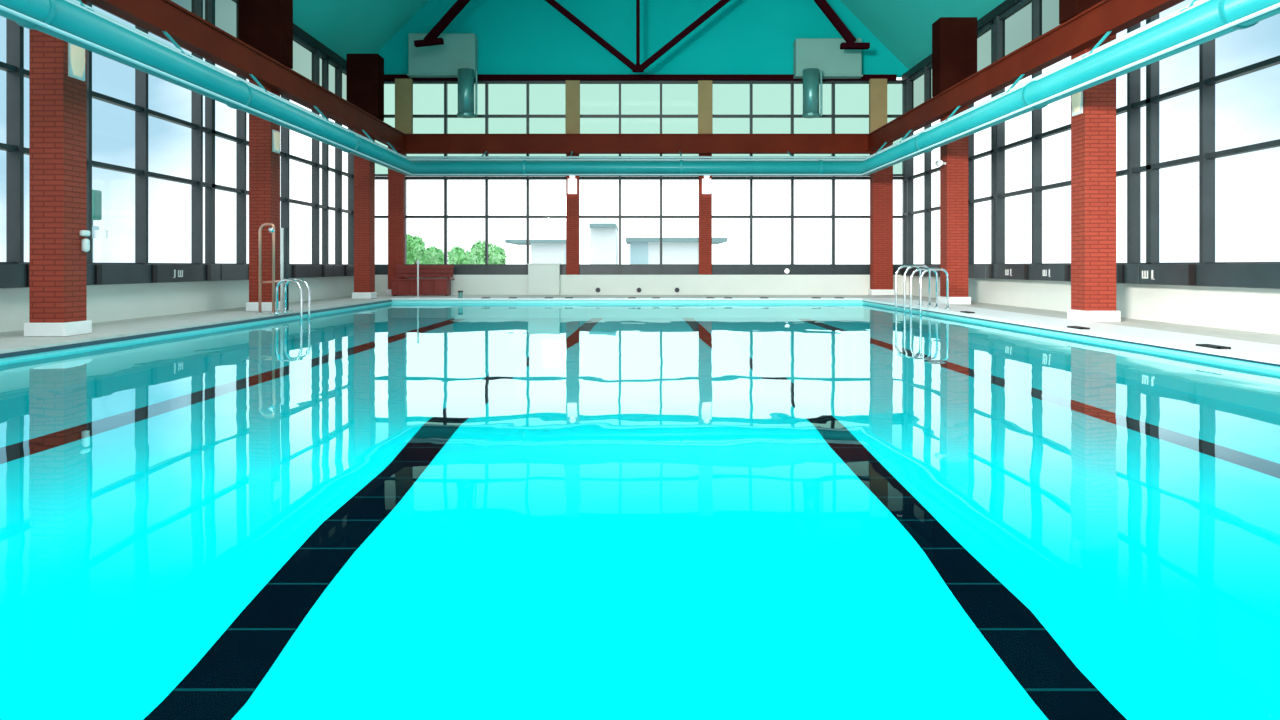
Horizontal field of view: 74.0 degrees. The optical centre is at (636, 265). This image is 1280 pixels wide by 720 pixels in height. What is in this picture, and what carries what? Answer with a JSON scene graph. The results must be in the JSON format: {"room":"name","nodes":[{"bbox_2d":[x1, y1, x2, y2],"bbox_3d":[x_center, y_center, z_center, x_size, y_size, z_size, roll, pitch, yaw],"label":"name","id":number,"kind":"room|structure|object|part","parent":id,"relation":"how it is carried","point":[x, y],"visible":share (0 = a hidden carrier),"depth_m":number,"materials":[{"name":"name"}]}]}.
{"room":"indoor swimming pool","nodes":[
{"label":"indoor swimming pool","id":0,"kind":"room"},
{"bbox_2d":[0,276,353,331],"bbox_3d":[-8.025,0.735,10.925,0.250,0.970,27.850,0,0,0],"label":"wall","id":1,"kind":"structure","parent":0,"point":[111,302],"depth_m":14.15,"materials":[{"name":"white paint"}]},
{"bbox_2d":[0,1,219,287],"bbox_3d":[-7.800,-1.815,12.900,0.300,4.170,5.600,0,0,0],"label":"window","id":2,"kind":"structure","parent":1,"relation":"in","point":[14,273],"depth_m":13.28,"materials":[{"name":"metal"}]},
{"bbox_3d":[-7.815,0.120,12.900,0.270,0.300,5.560,0,0,0],"label":"sill panel","id":3,"kind":"part","parent":2,"relation":"part of","materials":[{"name":"metal"}]},
{"bbox_2d":[171,0,213,24],"bbox_3d":[-7.865,-4.610,12.900,0.170,1.380,5.600,0,0,0],"label":"window","id":4,"kind":"structure","parent":2,"relation":"on","point":[204,9],"depth_m":15.19,"materials":[{"name":"glass"}]},
{"bbox_3d":[-7.885,-4.610,12.900,0.130,1.380,5.600,0,0,0],"label":"frame","id":5,"kind":"part","parent":4,"relation":"part of","materials":[{"name":"metal"}]},
{"bbox_2d":[214,63,332,280],"bbox_3d":[-7.800,-1.815,18.600,0.300,4.170,5.800,0,0,0],"label":"window","id":6,"kind":"structure","parent":1,"relation":"in","point":[239,270],"depth_m":18.96,"materials":[{"name":"glass"}]},
{"bbox_2d":[214,0,327,89],"bbox_3d":[-7.865,-4.610,18.600,0.170,1.380,5.800,0,0,0],"label":"window","id":7,"kind":"structure","parent":6,"relation":"on","point":[310,62],"depth_m":19.87,"materials":[{"name":"glass"}]},
{"bbox_3d":[-7.815,0.120,18.600,0.270,0.300,5.760,0,0,0],"label":"sill panel","id":8,"kind":"part","parent":6,"relation":"part of","materials":[{"name":"metal"}]},
{"bbox_2d":[328,117,353,276],"bbox_3d":[-7.800,-1.815,22.990,0.300,4.170,2.980,0,0,0],"label":"window","id":9,"kind":"structure","parent":1,"relation":"in","point":[339,269],"depth_m":22.36,"materials":[{"name":"glass"}]},
{"bbox_2d":[328,57,345,99],"bbox_3d":[-7.865,-4.610,22.990,0.170,1.380,2.980,0,0,0],"label":"window","id":10,"kind":"structure","parent":9,"relation":"on","point":[336,72],"depth_m":22.33,"materials":[{"name":"glass"}]},
{"bbox_3d":[-7.815,0.120,22.990,0.270,0.300,2.940,0,0,0],"label":"sill panel","id":11,"kind":"part","parent":9,"relation":"part of","materials":[{"name":"metal"}]},
{"bbox_2d":[0,295,1279,345],"bbox_3d":[-0.075,1.097,10.950,16.250,0.546,27.900,0,0,0],"label":"floor","id":12,"kind":"structure","parent":0,"point":[11,337],"depth_m":14.15,"materials":[{"name":"beige tile"}]},
{"bbox_2d":[24,0,91,336],"bbox_3d":[-6.855,-2.240,10.110,0.790,6.120,0.520,0,0,0],"label":"brick column","id":13,"kind":"structure","parent":12,"relation":"on","point":[57,100],"depth_m":9.90,"materials":[{"name":"red brick"}]},
{"bbox_2d":[68,43,84,80],"bbox_3d":[-6.647,-2.430,10.120,0.065,0.400,0.280,0,0,0],"label":"wall lamp","id":14,"kind":"object","parent":13,"relation":"attached to","point":[76,54],"visible":0.95,"depth_m":10.06,"materials":[{"name":"white glass"}]},
{"bbox_3d":[-6.638,-2.430,10.120,0.045,0.336,0.252,0,0,0],"label":"lamp shade","id":15,"kind":"part","parent":14,"relation":"part of","materials":[{"name":"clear glass"}]},
{"bbox_2d":[80,230,89,251],"bbox_3d":[-6.645,-0.300,10.240,0.070,0.260,0.140,0,0,0],"label":"wall telephone","id":16,"kind":"object","parent":13,"relation":"attached to","point":[85,242],"visible":1,"depth_m":10.21,"materials":[{"name":"white plastic"}]},
{"bbox_2d":[238,0,292,310],"bbox_3d":[-6.855,-2.240,15.710,0.790,6.120,0.520,0,0,0],"label":"brick column","id":17,"kind":"structure","parent":12,"relation":"on","point":[266,26],"depth_m":15.50,"materials":[{"name":"red brick"}]},
{"bbox_3d":[-6.855,-4.500,15.710,0.790,1.600,0.520,0,0,0],"label":"casing","id":18,"kind":"part","parent":17,"relation":"part of","materials":[{"name":"brown wood"}]},
{"bbox_2d":[272,130,279,152],"bbox_3d":[-6.647,-2.300,15.710,0.065,0.400,0.280,0,0,0],"label":"wall lamp","id":19,"kind":"object","parent":17,"relation":"attached to","point":[275,134],"visible":1,"depth_m":15.63,"materials":[{"name":"white glass"}]},
{"bbox_3d":[-6.638,-2.300,15.710,0.045,0.336,0.252,0,0,0],"label":"lamp shade","id":20,"kind":"part","parent":19,"relation":"part of","materials":[{"name":"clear glass"}]},
{"bbox_2d":[278,228,292,311],"bbox_3d":[-6.303,0.070,15.200,0.240,1.500,0.160,0,0,0],"label":"slim post","id":21,"kind":"object","parent":12,"relation":"on","point":[281,229],"visible":0.85,"depth_m":15.18,"materials":[{"name":"white metal"}]},
{"bbox_2d":[346,54,383,298],"bbox_3d":[-6.855,-2.240,21.460,0.790,6.120,0.520,0,0,0],"label":"brick column","id":22,"kind":"structure","parent":12,"relation":"on","point":[364,72],"depth_m":21.25,"materials":[{"name":"red brick"}]},
{"bbox_3d":[-6.855,-4.500,21.460,0.790,1.600,0.520,0,0,0],"label":"casing","id":23,"kind":"part","parent":22,"relation":"part of","materials":[{"name":"brown wood"}]},
{"bbox_2d":[386,79,412,294],"bbox_3d":[-6.725,-2.240,24.100,0.690,6.120,0.320,0,0,0],"label":"brick column","id":24,"kind":"structure","parent":12,"relation":"on","point":[403,87],"depth_m":23.98,"materials":[{"name":"red brick"}]},
{"bbox_3d":[-6.615,-4.500,24.125,0.470,1.600,0.190,0,0,0],"label":"casing","id":25,"kind":"part","parent":24,"relation":"part of","materials":[{"name":"beige paint"}]},
{"bbox_2d":[416,261,419,297],"bbox_3d":[-5.552,0.338,21.550,0.120,0.935,0.120,0,0,0],"label":"post","id":26,"kind":"object","parent":12,"relation":"on","point":[417,261],"visible":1,"depth_m":21.53,"materials":[{"name":"white metal"}]},
{"bbox_2d":[391,265,453,295],"bbox_3d":[-5.935,0.395,23.605,1.630,0.850,0.590,0,0,0],"label":"bench","id":27,"kind":"object","parent":12,"relation":"on","point":[399,286],"visible":1,"depth_m":23.35,"materials":[{"name":"brown wood"}]},
{"bbox_3d":[-5.985,0.600,23.365,1.530,0.400,0.030,0,0,0],"label":"panel","id":28,"kind":"part","parent":27,"relation":"part of","materials":[{"name":"red wood"}]},
{"bbox_3d":[-5.935,0.375,23.580,1.630,0.050,0.540,0,0,0],"label":"seat","id":29,"kind":"part","parent":27,"relation":"part of","materials":[{"name":"red wood"}]},
{"bbox_3d":[-5.235,0.600,23.615,0.030,0.400,0.470,0,0,0],"label":"panel","id":30,"kind":"part","parent":27,"relation":"part of","materials":[{"name":"red wood"}]},
{"bbox_2d":[527,263,560,294],"bbox_3d":[-2.634,0.374,24.108,0.923,0.892,0.275,0,0,0],"label":"base cabinet","id":31,"kind":"object","parent":12,"relation":"on","point":[543,278],"visible":0.99,"depth_m":23.99,"materials":[{"name":"paint"}]},
{"bbox_3d":[-2.634,-0.054,24.108,0.923,0.035,0.275,0,0,0],"label":"lid","id":32,"kind":"part","parent":31,"relation":"part of","materials":[{"name":"white paint"}]},
{"bbox_2d":[0,298,1279,719],"bbox_3d":[0.050,1.087,9.225,13.000,0.605,24.450,0,0,0],"label":"basin","id":33,"kind":"object","parent":12,"relation":"in","point":[617,567],"depth_m":3.60,"materials":[{"name":"tile"}]},
{"bbox_2d":[256,223,279,313],"bbox_3d":[-6.264,0.043,14.440,0.410,1.554,0.140,0,0,0],"label":"handrail","id":34,"kind":"object","parent":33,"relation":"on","point":[271,229],"visible":0.88,"depth_m":14.44,"materials":[{"name":"silver metal"}]},
{"bbox_2d":[273,279,309,320],"bbox_3d":[-5.867,0.734,14.500,0.514,1.032,0.450,0,0,0],"label":"pool ladder","id":35,"kind":"object","parent":33,"relation":"attached to","point":[287,281],"visible":0.62,"depth_m":14.33,"materials":[{"name":"silver metal"}]},
{"bbox_3d":[-5.865,0.734,14.670,0.454,1.032,0.044,0,0,0],"label":"rail","id":36,"kind":"part","parent":35,"relation":"part of","materials":[{"name":"silver metal"}]},
{"bbox_2d":[458,291,462,297],"bbox_3d":[-4.433,0.713,21.350,0.127,0.185,0.130,0,0,0],"label":"bollard","id":37,"kind":"object","parent":33,"relation":"on","point":[460,293],"visible":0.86,"depth_m":21.31,"materials":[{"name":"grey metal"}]},
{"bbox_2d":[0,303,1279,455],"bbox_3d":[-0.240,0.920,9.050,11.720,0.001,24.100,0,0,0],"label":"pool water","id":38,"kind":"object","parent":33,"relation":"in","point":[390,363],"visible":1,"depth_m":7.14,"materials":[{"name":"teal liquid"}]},
{"bbox_2d":[895,265,932,311],"bbox_3d":[5.582,0.614,17.200,0.604,1.272,0.670,0,0,0],"label":"pool ladder","id":39,"kind":"object","parent":33,"relation":"attached to","point":[907,266],"visible":0.5,"depth_m":16.91,"materials":[{"name":"silver metal"}]},
{"bbox_3d":[5.580,0.614,17.480,0.544,1.272,0.044,0,0,0],"label":"rail","id":40,"kind":"part","parent":39,"relation":"part of","materials":[{"name":"silver metal"}]},
{"bbox_2d":[910,268,950,314],"bbox_3d":[5.532,0.644,16.100,0.604,1.212,0.670,0,0,0],"label":"pool ladder","id":41,"kind":"object","parent":33,"relation":"attached to","point":[918,269],"visible":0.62,"depth_m":15.81,"materials":[{"name":"silver metal"}]},
{"bbox_3d":[5.530,0.644,16.380,0.544,1.212,0.044,0,0,0],"label":"rail","id":42,"kind":"part","parent":41,"relation":"part of","materials":[{"name":"silver metal"}]},
{"bbox_3d":[5.690,0.795,10.961,0.120,0.020,0.340,0,0,0],"label":"drain grate","id":43,"kind":"part","parent":33,"relation":"part of","materials":[{"name":"metal"}]},
{"bbox_3d":[5.690,0.795,8.397,0.120,0.020,0.340,0,0,0],"label":"drain grate","id":44,"kind":"part","parent":33,"relation":"part of","materials":[{"name":"black metal"}]},
{"bbox_2d":[868,79,894,294],"bbox_3d":[6.915,-2.240,24.050,0.650,6.120,0.380,0,0,0],"label":"brick column","id":45,"kind":"structure","parent":12,"relation":"on","point":[881,182],"depth_m":23.90,"materials":[{"name":"red brick"}]},
{"bbox_2d":[398,134,875,153],"bbox_3d":[0.000,-3.425,23.835,13.300,0.530,0.280,0,0,0],"label":"roof beam","id":46,"kind":"structure","parent":45,"relation":"attached to","point":[414,143],"depth_m":23.72,"materials":[{"name":"red paint"}]},
{"bbox_3d":[6.840,-4.500,24.115,0.480,1.600,0.170,0,0,0],"label":"casing","id":47,"kind":"part","parent":45,"relation":"part of","materials":[{"name":"beige paint"}]},
{"bbox_2d":[932,17,976,303],"bbox_3d":[6.855,-2.240,18.360,0.790,6.120,0.520,0,0,0],"label":"brick column","id":48,"kind":"structure","parent":12,"relation":"on","point":[954,39],"depth_m":18.15,"materials":[{"name":"red brick"}]},
{"bbox_2d":[935,160,945,165],"bbox_3d":[6.521,-2.208,18.224,0.203,0.149,0.277,0,0,9],"label":"security camera","id":49,"kind":"object","parent":48,"relation":"attached to","point":[938,162],"visible":1,"depth_m":18.11,"materials":[{"name":"white plastic"}]},
{"bbox_3d":[6.855,-4.500,18.360,0.790,1.600,0.520,0,0,0],"label":"casing","id":50,"kind":"part","parent":48,"relation":"part of","materials":[{"name":"brown wood"}]},
{"bbox_2d":[1059,0,1119,321],"bbox_3d":[6.855,-2.240,12.760,0.790,6.120,0.520,0,0,0],"label":"brick column","id":51,"kind":"structure","parent":12,"relation":"on","point":[1093,131],"depth_m":12.55,"materials":[{"name":"red brick"}]},
{"bbox_2d":[1071,91,1082,115],"bbox_3d":[6.588,-2.470,12.760,0.065,0.400,0.280,0,0,0],"label":"wall lamp","id":52,"kind":"object","parent":51,"relation":"attached to","point":[1077,99],"visible":0.81,"depth_m":12.69,"materials":[{"name":"white glass"}]},
{"bbox_3d":[6.855,-4.500,12.760,0.790,1.600,0.520,0,0,0],"label":"casing","id":53,"kind":"part","parent":51,"relation":"part of","materials":[{"name":"brown wood"}]},
{"bbox_3d":[6.855,-2.240,7.160,0.790,6.120,0.520,0,0,0],"label":"brick column","id":54,"kind":"structure","parent":12,"relation":"on","visible":0},
{"bbox_2d":[867,0,1184,150],"bbox_3d":[6.510,-3.430,10.340,0.190,0.460,26.680,0,0,0],"label":"roof beam","id":55,"kind":"structure","parent":54,"relation":"attached to","point":[1087,28],"depth_m":13.88,"materials":[{"name":"red paint"}]},
{"bbox_2d":[0,0,1279,175],"bbox_3d":[0.000,-2.817,10.373,12.973,0.835,26.746,0,0,0],"label":"air duct","id":56,"kind":"object","parent":55,"relation":"hanging from","point":[77,23],"visible":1,"depth_m":12.97,"materials":[{"name":"teal metal"}]},
{"bbox_2d":[375,275,908,294],"bbox_3d":[-0.075,0.735,24.550,15.650,0.970,0.600,0,0,0],"label":"wall","id":57,"kind":"structure","parent":0,"point":[469,284],"depth_m":24.25,"materials":[{"name":"white paint"}]},
{"bbox_2d":[375,176,565,274],"bbox_3d":[-4.862,-1.155,24.510,5.962,2.850,0.300,0,0,0],"label":"window","id":58,"kind":"structure","parent":57,"relation":"in","point":[380,269],"depth_m":24.48,"materials":[{"name":"metal"}]},
{"bbox_2d":[375,81,564,175],"bbox_3d":[-4.862,-3.980,24.570,5.962,2.760,0.180,0,0,0],"label":"window","id":59,"kind":"structure","parent":58,"relation":"on","point":[445,116],"depth_m":24.50,"materials":[{"name":"metal"}]},
{"bbox_3d":[-4.862,0.120,24.515,5.962,0.300,0.270,0,0,0],"label":"sill panel","id":60,"kind":"part","parent":58,"relation":"part of","materials":[{"name":"metal"}]},
{"bbox_2d":[565,80,579,274],"bbox_3d":[-1.838,-2.525,24.310,0.410,5.550,0.100,0,0,0],"label":"brick column","id":61,"kind":"structure","parent":57,"relation":"on","point":[572,87],"depth_m":24.26,"materials":[{"name":"red brick"}]},
{"bbox_2d":[568,176,576,193],"bbox_3d":[-1.841,-2.354,24.172,0.257,0.598,0.175,0,0,0],"label":"wall lamp","id":62,"kind":"object","parent":61,"relation":"attached to","point":[572,183],"visible":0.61,"depth_m":24.12,"materials":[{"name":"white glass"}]},
{"bbox_3d":[-1.838,-4.500,24.310,0.410,1.600,0.100,0,0,0],"label":"casing","id":63,"kind":"part","parent":61,"relation":"part of","materials":[{"name":"beige paint"}]},
{"bbox_2d":[579,176,698,274],"bbox_3d":[0.058,-1.155,24.510,3.878,2.850,0.300,0,0,0],"label":"window","id":64,"kind":"structure","parent":57,"relation":"in","point":[584,269],"depth_m":24.38,"materials":[{"name":"metal"}]},
{"bbox_2d":[580,81,697,155],"bbox_3d":[0.058,-3.980,24.570,3.878,2.760,0.180,0,0,0],"label":"window","id":65,"kind":"structure","parent":64,"relation":"on","point":[619,116],"depth_m":24.50,"materials":[{"name":"metal"}]},
{"bbox_3d":[0.058,-3.980,24.580,3.878,2.760,0.160,0,0,0],"label":"frame","id":66,"kind":"part","parent":65,"relation":"part of","materials":[{"name":"metal"}]},
{"bbox_3d":[0.058,0.120,24.515,3.878,0.300,0.270,0,0,0],"label":"sill panel","id":67,"kind":"part","parent":64,"relation":"part of","materials":[{"name":"metal"}]},
{"bbox_2d":[698,80,712,274],"bbox_3d":[1.952,-2.525,24.310,0.410,5.550,0.100,0,0,0],"label":"brick column","id":68,"kind":"structure","parent":57,"relation":"on","point":[705,87],"depth_m":24.26,"materials":[{"name":"red brick"}]},
{"bbox_3d":[1.952,-4.500,24.310,0.410,1.600,0.100,0,0,0],"label":"casing","id":69,"kind":"part","parent":68,"relation":"part of","materials":[{"name":"beige paint"}]},
{"bbox_2d":[702,176,710,193],"bbox_3d":[1.984,-2.354,24.172,0.257,0.598,0.175,0,0,0],"label":"wall lamp","id":70,"kind":"object","parent":68,"relation":"attached to","point":[706,183],"visible":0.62,"depth_m":24.12,"materials":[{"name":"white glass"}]},
{"bbox_2d":[712,176,902,274],"bbox_3d":[4.877,-1.155,24.510,5.759,2.850,0.300,0,0,0],"label":"window","id":71,"kind":"structure","parent":57,"relation":"in","point":[717,269],"depth_m":24.48,"materials":[{"name":"metal"}]},
{"bbox_3d":[4.877,0.120,24.515,5.759,0.300,0.270,0,0,0],"label":"sill panel","id":72,"kind":"part","parent":71,"relation":"part of","materials":[{"name":"metal"}]},
{"bbox_2d":[713,80,902,175],"bbox_3d":[4.877,-3.980,24.570,5.759,2.760,0.180,0,0,0],"label":"window","id":73,"kind":"structure","parent":71,"relation":"on","point":[751,116],"depth_m":24.50,"materials":[{"name":"metal"}]},
{"bbox_2d":[377,0,907,76],"bbox_3d":[-0.075,-7.300,24.675,16.150,3.600,0.250,0,0,0],"label":"wall","id":74,"kind":"structure","parent":0,"point":[514,36],"depth_m":24.55,"materials":[{"name":"teal paint"}]},
{"bbox_2d":[293,23,345,67],"bbox_3d":[-7.900,-5.400,10.750,0.240,0.200,27.500,0,0,0],"label":"trim","id":75,"kind":"structure","parent":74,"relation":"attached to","point":[298,31],"depth_m":20.76,"materials":[{"name":"black paint"}]},
{"bbox_2d":[407,33,477,77],"bbox_3d":[-5.543,-6.005,24.305,1.940,1.202,0.470,0,0,0],"label":"housing","id":76,"kind":"object","parent":74,"relation":"attached to","point":[459,50],"visible":0.93,"depth_m":24.10,"materials":[{"name":"grey paint"}]},
{"bbox_2d":[457,68,476,117],"bbox_3d":[-4.788,-4.834,23.800,0.499,1.308,0.499,0,0,41],"label":"vent pipe","id":77,"kind":"object","parent":76,"relation":"attached to","point":[465,75],"visible":1,"depth_m":23.61,"materials":[{"name":"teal metal"}]},
{"bbox_2d":[384,74,896,80],"bbox_3d":[-0.025,-5.420,24.550,14.950,0.160,0.300,0,0,0],"label":"trim","id":78,"kind":"structure","parent":74,"relation":"attached to","point":[387,77],"depth_m":24.40,"materials":[{"name":"red metal"}]},
{"bbox_2d":[793,38,862,78],"bbox_3d":[5.444,-5.920,24.305,1.911,1.089,0.470,0,0,0],"label":"housing","id":79,"kind":"object","parent":74,"relation":"attached to","point":[826,55],"visible":0.93,"depth_m":24.10,"materials":[{"name":"grey paint"}]},
{"bbox_2d":[802,68,821,117],"bbox_3d":[4.872,-4.834,23.800,0.499,1.308,0.499,0,0,41],"label":"vent pipe","id":80,"kind":"object","parent":79,"relation":"attached to","point":[810,75],"visible":1,"depth_m":23.61,"materials":[{"name":"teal metal"}]},
{"bbox_2d":[902,0,1020,81],"bbox_3d":[7.750,-5.400,10.750,0.240,0.200,27.500,0,0,0],"label":"trim","id":81,"kind":"structure","parent":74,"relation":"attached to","point":[1007,4],"depth_m":18.72,"materials":[{"name":"black paint"}]},
{"bbox_2d":[293,0,1004,69],"bbox_3d":[-0.075,-7.375,10.925,16.150,3.750,27.850,0,0,0],"label":"ceiling","id":82,"kind":"structure","parent":0,"point":[904,27],"depth_m":22.38,"materials":[{"name":"teal paint"}]},
{"bbox_2d":[414,0,869,71],"bbox_3d":[0.133,-7.096,23.300,12.452,3.571,0.200,0,0,0],"label":"roof truss","id":83,"kind":"object","parent":82,"relation":"attached to","point":[431,39],"visible":1,"depth_m":23.23,"materials":[{"name":"red metal"}]},
{"bbox_3d":[-5.702,-6.127,23.300,0.782,0.221,0.200,0,0,0],"label":"tie plate","id":84,"kind":"part","parent":83,"relation":"part of","materials":[{"name":"red metal"}]},
{"bbox_3d":[0.027,-7.209,23.300,0.100,3.344,0.120,0,0,0],"label":"king post","id":85,"kind":"part","parent":83,"relation":"part of","materials":[{"name":"red metal"}]},
{"bbox_3d":[5.976,-6.031,23.300,0.768,0.140,0.200,0,0,0],"label":"tie plate","id":86,"kind":"part","parent":83,"relation":"part of","materials":[{"name":"red metal"}]},
{"bbox_2d":[909,276,1279,333],"bbox_3d":[7.875,0.735,10.925,0.250,0.970,27.850,0,0,0],"label":"wall","id":87,"kind":"structure","parent":0,"point":[1246,309],"depth_m":12.51,"materials":[{"name":"white paint"}]},
{"bbox_2d":[900,94,991,277],"bbox_3d":[7.650,-1.815,21.415,0.300,4.170,6.130,0,0,0],"label":"window","id":88,"kind":"structure","parent":87,"relation":"in","point":[974,270],"depth_m":22.52,"materials":[{"name":"metal"}]},
{"bbox_3d":[7.665,0.120,21.415,0.270,0.300,6.090,0,0,0],"label":"sill panel","id":89,"kind":"part","parent":88,"relation":"part of","materials":[{"name":"stone"}]},
{"bbox_2d":[903,21,991,113],"bbox_3d":[7.715,-4.610,21.415,0.170,1.380,6.130,0,0,0],"label":"window","id":90,"kind":"structure","parent":88,"relation":"on","point":[917,89],"depth_m":22.52,"materials":[{"name":"glass"}]},
{"bbox_2d":[986,19,1147,283],"bbox_3d":[7.650,-1.815,15.550,0.300,4.170,5.600,0,0,0],"label":"window","id":91,"kind":"structure","parent":87,"relation":"in","point":[1129,272],"depth_m":15.94,"materials":[{"name":"metal"}]},
{"bbox_2d":[992,0,1059,62],"bbox_3d":[7.715,-4.610,15.550,0.170,1.380,5.600,0,0,0],"label":"window","id":92,"kind":"structure","parent":91,"relation":"on","point":[1027,20],"depth_m":17.08,"materials":[{"name":"glass"}]},
{"bbox_3d":[7.735,-4.610,15.550,0.130,1.380,5.600,0,0,0],"label":"frame","id":93,"kind":"part","parent":92,"relation":"part of","materials":[{"name":"metal"}]},
{"bbox_3d":[7.665,0.120,15.550,0.270,0.300,5.560,0,0,0],"label":"sill panel","id":94,"kind":"part","parent":91,"relation":"part of","materials":[{"name":"metal"}]},
{"bbox_2d":[1140,13,1279,288],"bbox_3d":[7.650,-1.815,9.925,0.300,4.170,5.650,0,0,0],"label":"window","id":95,"kind":"structure","parent":87,"relation":"in","point":[1205,272],"depth_m":11.47,"materials":[{"name":"metal"}]},
{"bbox_3d":[7.665,0.120,9.925,0.270,0.300,5.610,0,0,0],"label":"sill panel","id":96,"kind":"part","parent":95,"relation":"part of","materials":[{"name":"stone"}]},
{"label":"outside","id":97,"kind":"structure","parent":0,"visible":0},
{"bbox_3d":[0.000,3.220,70.000,180.000,0.200,180.000,0,0,0],"label":"ground","id":98,"kind":"structure","parent":97,"visible":0},
{"bbox_2d":[92,190,107,262],"bbox_3d":[-17.582,0.353,27.000,1.493,5.534,0.500,0,0,0],"label":"sign","id":99,"kind":"object","parent":98,"relation":"on","point":[96,194],"visible":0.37,"depth_m":26.95,"materials":[{"name":"teal paint"}]},
{"bbox_3d":[-17.026,-1.016,27.000,0.381,0.254,0.100,0,0,0],"label":"plate","id":100,"kind":"part","parent":99,"relation":"part of","materials":[{"name":"white"}]},
{"bbox_2d":[407,233,426,263],"bbox_3d":[-11.582,0.702,43.936,1.453,4.869,1.464,0,0,0],"label":"leafy tree","id":101,"kind":"object","parent":98,"relation":"on","point":[416,249],"visible":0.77,"depth_m":43.58,"materials":[{"name":"green plant"}]},
{"bbox_2d":[418,246,443,263],"bbox_3d":[-11.039,1.015,45.968,1.645,4.242,1.553,0,0,0],"label":"leafy tree","id":102,"kind":"object","parent":98,"relation":"on","point":[433,255],"visible":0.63,"depth_m":45.56,"materials":[{"name":"green plant"}]},
{"bbox_2d":[448,246,479,263],"bbox_3d":[-10.228,0.946,50.022,1.910,4.381,2.253,0,0,0],"label":"leafy tree","id":103,"kind":"object","parent":98,"relation":"on","point":[456,255],"visible":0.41,"depth_m":49.27,"materials":[{"name":"green plant"}]},
{"bbox_2d":[470,240,506,263],"bbox_3d":[-9.738,0.685,55.900,2.544,4.902,2.238,0,0,0],"label":"leafy tree","id":104,"kind":"object","parent":98,"relation":"on","point":[496,254],"visible":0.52,"depth_m":55.36,"materials":[{"name":"green plant"}]},
{"bbox_2d":[505,240,565,263],"bbox_3d":[-8.194,0.489,73.000,5.024,5.261,8.000,0,0,0],"label":"building","id":105,"kind":"structure","parent":98,"relation":"on","point":[542,251],"depth_m":70.00,"materials":[{"name":"white concrete"}]},
{"bbox_2d":[589,223,617,263],"bbox_3d":[-2.321,0.078,63.000,1.993,6.085,8.000,0,0,0],"label":"building","id":106,"kind":"structure","parent":98,"relation":"on","point":[603,236],"depth_m":60.01,"materials":[{"name":"white"}]},
{"bbox_2d":[626,238,726,263],"bbox_3d":[2.937,0.506,67.000,7.529,5.228,8.000,0,0,0],"label":"building","id":107,"kind":"structure","parent":98,"relation":"on","point":[642,250],"depth_m":64.00,"materials":[{"name":"white"}]},
{"bbox_3d":[-6.855,-2.240,4.460,0.790,6.120,0.520,0,0,0],"label":"brick column","id":108,"kind":"structure","parent":0,"visible":0},
{"bbox_2d":[86,0,405,150],"bbox_3d":[-6.535,-3.430,10.340,0.220,0.460,26.680,0,0,0],"label":"roof beam","id":109,"kind":"structure","parent":108,"relation":"attached to","point":[190,31],"depth_m":13.90,"materials":[{"name":"red paint"}]}
]}

